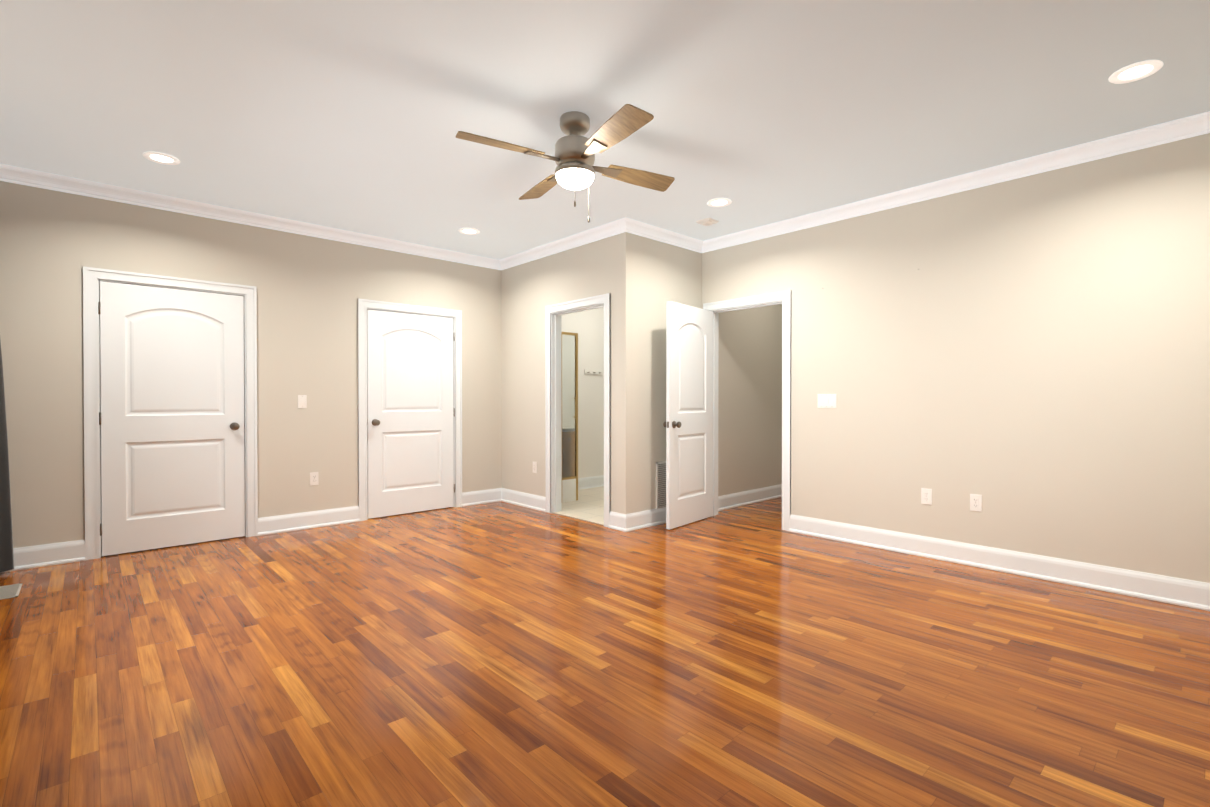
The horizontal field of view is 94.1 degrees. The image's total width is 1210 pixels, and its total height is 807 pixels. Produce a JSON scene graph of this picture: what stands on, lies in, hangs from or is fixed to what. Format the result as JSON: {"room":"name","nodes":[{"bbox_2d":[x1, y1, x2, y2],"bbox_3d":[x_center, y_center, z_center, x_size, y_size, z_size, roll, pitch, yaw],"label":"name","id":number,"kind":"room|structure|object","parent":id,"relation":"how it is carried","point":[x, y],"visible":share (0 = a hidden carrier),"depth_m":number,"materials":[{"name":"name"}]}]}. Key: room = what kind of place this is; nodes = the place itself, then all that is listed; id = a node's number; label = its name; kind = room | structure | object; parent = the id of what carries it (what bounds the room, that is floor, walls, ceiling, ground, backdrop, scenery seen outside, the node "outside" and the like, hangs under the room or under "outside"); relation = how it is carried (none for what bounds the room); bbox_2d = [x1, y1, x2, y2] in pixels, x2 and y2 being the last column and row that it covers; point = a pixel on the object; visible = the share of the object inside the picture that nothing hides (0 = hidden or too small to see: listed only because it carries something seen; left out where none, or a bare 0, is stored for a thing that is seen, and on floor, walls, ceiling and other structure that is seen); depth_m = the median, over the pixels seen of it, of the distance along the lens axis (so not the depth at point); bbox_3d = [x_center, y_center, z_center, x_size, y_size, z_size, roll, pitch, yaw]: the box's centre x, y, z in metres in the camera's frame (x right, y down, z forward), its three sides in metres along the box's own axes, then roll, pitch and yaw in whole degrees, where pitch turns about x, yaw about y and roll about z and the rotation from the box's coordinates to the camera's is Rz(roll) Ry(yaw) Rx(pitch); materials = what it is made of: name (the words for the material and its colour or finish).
{"room":"empty bedroom","nodes":[
{"label":"empty bedroom","id":0,"kind":"room"},
{"bbox_2d":[0,181,603,547],"bbox_3d":[-1.660,-0.249,6.144,7.196,2.748,0.120,0,1,-43],"label":"wall","id":1,"kind":"structure","parent":0,"point":[311,290],"depth_m":4.90,"materials":[{"name":"paint"}]},
{"bbox_2d":[1,540,84,572],"bbox_3d":[-3.968,1.069,3.937,0.494,0.150,0.028,0,1,-43],"label":"baseboard","id":2,"kind":"structure","parent":1,"relation":"attached to","point":[29,557],"depth_m":3.97,"materials":[{"name":"white wood"}]},
{"bbox_2d":[83,266,257,559],"bbox_3d":[-3.435,0.071,4.518,1.090,2.136,0.156,0,1,-43],"label":"door frame","id":3,"kind":"structure","parent":1,"relation":"attached to","point":[93,277],"depth_m":4.20,"materials":[{"name":"white wood"}]},
{"bbox_2d":[98,281,244,555],"bbox_3d":[-3.413,0.112,4.484,0.923,2.035,0.175,0,1,-43],"label":"closet door","id":4,"kind":"structure","parent":1,"relation":"in","point":[171,418],"depth_m":4.45,"materials":[{"name":"white wood"}]},
{"bbox_2d":[0,164,499,269],"bbox_3d":[-2.629,-1.566,5.113,3.968,0.096,0.074,0,1,-43],"label":"crown molding","id":5,"kind":"structure","parent":1,"relation":"attached to","point":[11,174],"depth_m":4.62,"materials":[{"name":"white wood"}]},
{"bbox_2d":[298,395,306,407],"bbox_3d":[-2.727,-0.018,5.079,0.072,0.118,0.010,0,1,-43],"label":"light switch","id":6,"kind":"object","parent":1,"relation":"attached to","point":[302,401],"visible":1,"depth_m":5.08,"materials":[{"name":"white plastic"}]},
{"bbox_2d":[258,506,359,535],"bbox_3d":[-2.673,1.059,5.126,0.843,0.150,0.028,0,1,-43],"label":"baseboard","id":7,"kind":"structure","parent":1,"relation":"attached to","point":[336,516],"depth_m":5.10,"materials":[{"name":"white wood"}]},
{"bbox_2d":[310,472,318,485],"bbox_3d":[-2.656,0.689,5.150,0.072,0.118,0.009,0,1,-43],"label":"electrical outlet","id":8,"kind":"object","parent":1,"relation":"attached to","point":[314,478],"visible":1,"depth_m":5.15,"materials":[{"name":"white plastic"}]},
{"bbox_2d":[358,298,461,520],"bbox_3d":[-2.010,0.060,5.826,1.091,2.136,0.156,0,1,-43],"label":"door frame","id":9,"kind":"structure","parent":1,"relation":"attached to","point":[363,304],"depth_m":5.58,"materials":[{"name":"white wood"}]},
{"bbox_2d":[367,309,454,518],"bbox_3d":[-1.977,0.100,5.801,0.924,2.035,0.175,0,1,-43],"label":"closet door","id":10,"kind":"structure","parent":1,"relation":"in","point":[410,421],"depth_m":5.76,"materials":[{"name":"white wood"}]},
{"bbox_2d":[462,488,500,506],"bbox_3d":[-1.385,1.049,6.308,0.472,0.150,0.028,0,1,-43],"label":"baseboard","id":11,"kind":"structure","parent":1,"relation":"attached to","point":[471,498],"depth_m":6.31,"materials":[{"name":"white wood"}]},
{"bbox_2d":[578,475,603,489],"bbox_3d":[-0.069,1.039,7.515,2.774,0.150,0.028,0,1,-43],"label":"baseboard","id":12,"kind":"structure","parent":1,"relation":"attached to","point":[594,481],"depth_m":7.40,"materials":[{"name":"white wood"}]},
{"bbox_2d":[584,369,601,374],"bbox_3d":[-0.144,-0.416,7.418,0.300,0.060,0.049,0,1,-43],"label":"hook rail","id":13,"kind":"object","parent":1,"relation":"attached to","point":[589,371],"visible":0.98,"depth_m":7.41,"materials":[{"name":"beige"}]},
{"bbox_2d":[501,232,634,513],"bbox_3d":[-0.460,-0.246,5.784,0.120,2.748,2.033,0,1,-43],"label":"wall","id":14,"kind":"structure","parent":0,"point":[530,290],"depth_m":5.83,"materials":[{"name":"paint"}]},
{"bbox_2d":[501,488,545,511],"bbox_3d":[-0.908,1.050,6.174,0.028,0.150,0.869,0,1,-43],"label":"baseboard","id":15,"kind":"structure","parent":14,"relation":"attached to","point":[531,501],"depth_m":6.14,"materials":[{"name":"white wood"}]},
{"bbox_2d":[533,462,536,472],"bbox_3d":[-0.752,0.681,6.015,0.009,0.118,0.072,0,1,-43],"label":"outlet","id":16,"kind":"object","parent":14,"relation":"attached to","point":[534,467],"visible":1,"depth_m":6.00,"materials":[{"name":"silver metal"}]},
{"bbox_2d":[500,217,635,269],"bbox_3d":[-0.479,-1.571,5.650,0.074,0.096,2.024,0,1,-43],"label":"crown molding","id":17,"kind":"structure","parent":14,"relation":"attached to","point":[625,224],"depth_m":5.48,"materials":[{"name":"white wood"}]},
{"bbox_2d":[545,293,610,526],"bbox_3d":[-0.233,0.062,5.539,0.156,2.136,0.968,0,1,-43],"label":"door frame","id":18,"kind":"structure","parent":14,"relation":"attached to","point":[553,389],"depth_m":5.80,"materials":[{"name":"white wood"}]},
{"bbox_2d":[553,486,603,524],"bbox_3d":[0.530,1.117,6.786,2.878,0.006,1.913,0,1,-43],"label":"floor","id":19,"kind":"structure","parent":0,"point":[588,505],"depth_m":6.12,"materials":[{"name":"beige tile"}]},
{"bbox_2d":[561,332,577,502],"bbox_3d":[-0.401,0.155,6.401,0.260,1.924,0.072,0,1,-43],"label":"screen","id":20,"kind":"object","parent":19,"relation":"on","point":[569,363],"visible":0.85,"depth_m":6.42,"materials":[{"name":"clear glass"}]},
{"bbox_2d":[0,497,1209,806],"bbox_3d":[0.518,1.195,3.783,7.196,0.100,6.563,0,1,-43],"label":"floor","id":21,"kind":"structure","parent":0,"point":[500,653],"depth_m":2.40,"materials":[{"name":"brown wood"}]},
{"bbox_2d":[0,583,22,599],"bbox_3d":[-3.636,1.146,3.429,0.110,0.005,0.320,0,1,-43],"label":"floor vent","id":22,"kind":"object","parent":21,"relation":"in","point":[10,591],"visible":1,"depth_m":3.44,"materials":[{"name":"beige metal"}]},
{"bbox_2d":[0,0,1209,259],"bbox_3d":[0.518,-1.653,3.759,7.196,0.100,6.563,0,1,-43],"label":"ceiling","id":23,"kind":"structure","parent":0,"point":[350,114],"depth_m":2.94,"materials":[{"name":"paint"}]},
{"bbox_2d":[143,152,179,164],"bbox_3d":[-2.891,-1.597,3.677,0.192,0.008,0.192,0,1,-43],"label":"recessed light","id":24,"kind":"object","parent":23,"relation":"in","point":[161,158],"visible":1,"depth_m":3.67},
{"bbox_2d":[459,228,479,234],"bbox_3d":[-1.270,-1.611,5.278,0.192,0.008,0.192,0,1,-43],"label":"recessed light","id":25,"kind":"object","parent":23,"relation":"in","point":[470,231],"visible":0.98,"depth_m":5.27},
{"bbox_2d":[456,104,674,222],"bbox_3d":[-0.169,-1.307,3.163,1.024,0.581,1.024,0,0,14],"label":"ceiling fan","id":26,"kind":"object","parent":23,"relation":"hanging from","point":[576,150],"visible":1,"depth_m":3.08,"materials":[{"name":"brown wood"}]},
{"bbox_2d":[696,218,718,225],"bbox_3d":[0.905,-1.596,4.985,0.140,0.034,0.140,0,1,-43],"label":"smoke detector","id":27,"kind":"object","parent":23,"relation":"attached to","point":[707,221],"visible":1,"depth_m":4.95,"materials":[{"name":"beige plastic"}]},
{"bbox_2d":[707,198,731,206],"bbox_3d":[0.914,-1.604,4.506,0.192,0.008,0.192,0,1,-43],"label":"recessed light","id":28,"kind":"object","parent":23,"relation":"in","point":[719,202],"visible":0.98,"depth_m":4.50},
{"bbox_2d":[1109,60,1162,83],"bbox_3d":[2.546,-1.589,2.705,0.192,0.008,0.192,0,1,-43],"label":"recessed light","id":29,"kind":"object","parent":23,"relation":"in","point":[1135,71],"visible":1,"depth_m":2.70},
{"bbox_2d":[635,235,781,511],"bbox_3d":[1.298,-0.249,6.100,2.898,2.748,0.120,0,1,-43],"label":"wall","id":30,"kind":"structure","parent":0,"point":[750,403],"depth_m":5.97,"materials":[{"name":"paint"}]},
{"bbox_2d":[621,507,665,531],"bbox_3d":[0.582,1.057,5.352,1.113,0.150,0.030,0,1,-43],"label":"baseboard","id":31,"kind":"structure","parent":30,"relation":"attached to","point":[648,518],"depth_m":5.13,"materials":[{"name":"white wood"}]},
{"bbox_2d":[656,461,665,508],"bbox_3d":[0.626,0.776,5.405,0.400,0.460,0.008,0,1,-43],"label":"air vent","id":32,"kind":"object","parent":30,"relation":"in","point":[660,484],"visible":0.4,"depth_m":5.32,"materials":[{"name":"white metal"}]},
{"bbox_2d":[632,221,703,252],"bbox_3d":[0.578,-1.568,5.296,0.960,0.096,0.074,0,1,-43],"label":"crown molding","id":33,"kind":"structure","parent":30,"relation":"attached to","point":[642,229],"depth_m":5.32,"materials":[{"name":"white wood"}]},
{"bbox_2d":[718,484,781,510],"bbox_3d":[1.710,1.048,6.389,1.673,0.150,0.028,0,1,-43],"label":"baseboard","id":34,"kind":"structure","parent":30,"relation":"attached to","point":[734,500],"depth_m":6.29,"materials":[{"name":"white wood"}]},
{"bbox_2d":[702,133,1209,582],"bbox_3d":[2.517,-0.232,4.144,0.120,2.748,4.410,0,1,-43],"label":"wall","id":35,"kind":"structure","parent":0,"point":[1027,358],"depth_m":3.78,"materials":[{"name":"paint"}]},
{"bbox_2d":[663,301,712,529],"bbox_3d":[0.813,0.104,5.326,0.175,2.035,0.775,0,1,40],"label":"hall door","id":36,"kind":"structure","parent":35,"relation":"in","point":[688,423],"depth_m":5.27,"materials":[{"name":"white wood"}]},
{"bbox_2d":[703,290,790,530],"bbox_3d":[1.372,0.063,5.396,0.156,2.136,0.958,0,1,-43],"label":"door frame","id":37,"kind":"structure","parent":35,"relation":"attached to","point":[784,297],"depth_m":5.05,"materials":[{"name":"white wood"}]},
{"bbox_2d":[817,394,836,407],"bbox_3d":[1.870,-0.022,4.755,0.010,0.118,0.164,0,1,-43],"label":"light switch","id":38,"kind":"object","parent":35,"relation":"attached to","point":[826,400],"visible":1,"depth_m":4.75,"materials":[{"name":"white plastic"}]},
{"bbox_2d":[921,488,931,504],"bbox_3d":[2.392,0.692,4.194,0.009,0.118,0.072,0,1,-43],"label":"electrical outlet","id":39,"kind":"object","parent":35,"relation":"attached to","point":[926,495],"visible":1,"depth_m":4.19,"materials":[{"name":"white plastic"}]},
{"bbox_2d":[700,111,1209,252],"bbox_3d":[2.375,-1.558,4.146,0.074,0.096,4.200,0,1,-43],"label":"crown molding","id":40,"kind":"structure","parent":35,"relation":"attached to","point":[1170,131],"depth_m":3.85,"materials":[{"name":"white wood"}]},
{"bbox_2d":[970,494,981,511],"bbox_3d":[2.606,0.698,3.961,0.009,0.118,0.072,0,1,-43],"label":"electrical outlet","id":41,"kind":"object","parent":35,"relation":"attached to","point":[975,502],"visible":1,"depth_m":3.96,"materials":[{"name":"white plastic"}]},
{"bbox_2d":[789,514,1209,610],"bbox_3d":[2.746,1.070,3.796,0.028,0.150,3.271,0,1,-43],"label":"baseboard","id":42,"kind":"structure","parent":35,"relation":"attached to","point":[1173,590],"depth_m":3.75,"materials":[{"name":"white wood"}]},
{"bbox_3d":[-2.048,-0.208,1.335,0.120,2.748,6.443,0,1,-43],"label":"wall","id":43,"kind":"structure","parent":0,"visible":0},
{"bbox_2d":[0,341,13,572],"bbox_3d":[-3.684,-0.171,3.334,0.172,2.590,1.250,0,1,-43],"label":"panel","id":44,"kind":"object","parent":43,"relation":"hanging from","point":[6,551],"visible":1,"depth_m":3.76,"materials":[{"name":"black fabric"}]}
]}

